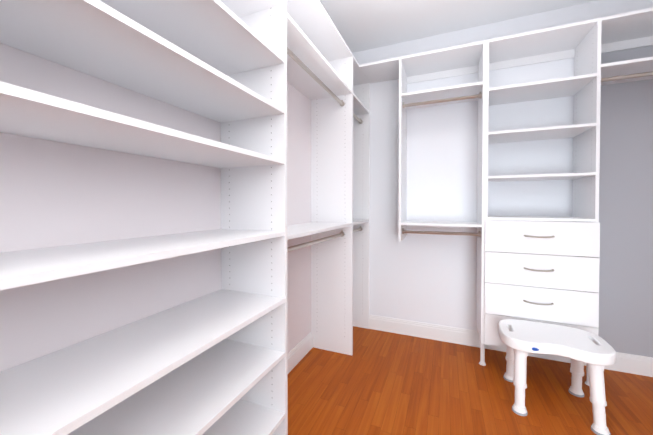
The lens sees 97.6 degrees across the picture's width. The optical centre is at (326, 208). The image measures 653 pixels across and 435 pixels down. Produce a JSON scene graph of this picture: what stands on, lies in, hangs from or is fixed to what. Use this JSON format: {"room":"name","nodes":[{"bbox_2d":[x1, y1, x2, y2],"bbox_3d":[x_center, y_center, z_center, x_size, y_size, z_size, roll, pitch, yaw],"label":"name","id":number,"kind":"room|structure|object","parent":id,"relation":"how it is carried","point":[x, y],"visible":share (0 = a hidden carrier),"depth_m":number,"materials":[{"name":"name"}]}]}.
{"room":"walk-in closet","nodes":[
{"label":"walk-in closet","id":0,"kind":"room"},
{"bbox_2d":[0,43,310,371],"bbox_3d":[-0.783,-0.163,1.023,0.120,2.730,4.450,0,1,23],"label":"wall","id":1,"kind":"structure","parent":0,"point":[54,194],"depth_m":0.97,"materials":[{"name":"white paint"}]},
{"bbox_2d":[287,331,312,372],"bbox_3d":[-0.323,1.121,1.964,0.015,0.135,1.034,0,1,23],"label":"baseboard","id":2,"kind":"structure","parent":1,"relation":"attached to","point":[298,352],"depth_m":2.22,"materials":[{"name":"white wood"}]},
{"bbox_2d":[319,0,597,52],"bbox_3d":[0.509,-1.570,0.462,2.920,0.100,4.450,0,1,23],"label":"ceiling","id":3,"kind":"structure","parent":0,"point":[361,25],"depth_m":2.28,"materials":[{"name":"white paint"}]},
{"bbox_2d":[288,326,652,434],"bbox_3d":[0.509,1.260,0.503,2.920,0.100,4.450,0,1,23],"label":"floor","id":4,"kind":"structure","parent":0,"point":[377,382],"depth_m":1.83,"materials":[{"name":"brown wood"}]},
{"bbox_2d":[0,0,369,434],"bbox_3d":[-0.389,-0.010,1.321,0.376,2.415,3.359,0,1,23],"label":"closet","id":5,"kind":"object","parent":4,"relation":"on","point":[214,363],"visible":1,"depth_m":1.08,"materials":[{"name":"wood"}]},
{"bbox_2d":[359,8,652,385],"bbox_3d":[1.409,-0.022,2.163,2.312,2.415,0.417,0,1,23],"label":"closet","id":6,"kind":"object","parent":4,"relation":"on","point":[543,269],"visible":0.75,"depth_m":2.04,"materials":[{"name":"wood"}]},
{"bbox_2d":[498,319,615,434],"bbox_3d":[1.375,0.979,1.760,0.542,0.425,0.422,0,1,25],"label":"stool","id":7,"kind":"object","parent":4,"relation":"on","point":[521,339],"visible":1,"depth_m":1.67,"materials":[{"name":"white plastic"}]},
{"bbox_2d":[352,0,652,356],"bbox_3d":[1.344,-0.184,2.480,2.680,2.730,0.120,0,1,23],"label":"wall","id":8,"kind":"structure","parent":0,"point":[427,278],"depth_m":2.37,"materials":[{"name":"paint"}]},
{"bbox_2d":[369,315,652,376],"bbox_3d":[1.478,1.115,2.369,2.292,0.135,0.015,0,1,23],"label":"baseboard","id":9,"kind":"structure","parent":8,"relation":"attached to","point":[634,364],"depth_m":2.49,"materials":[{"name":"white wood"}]}
]}

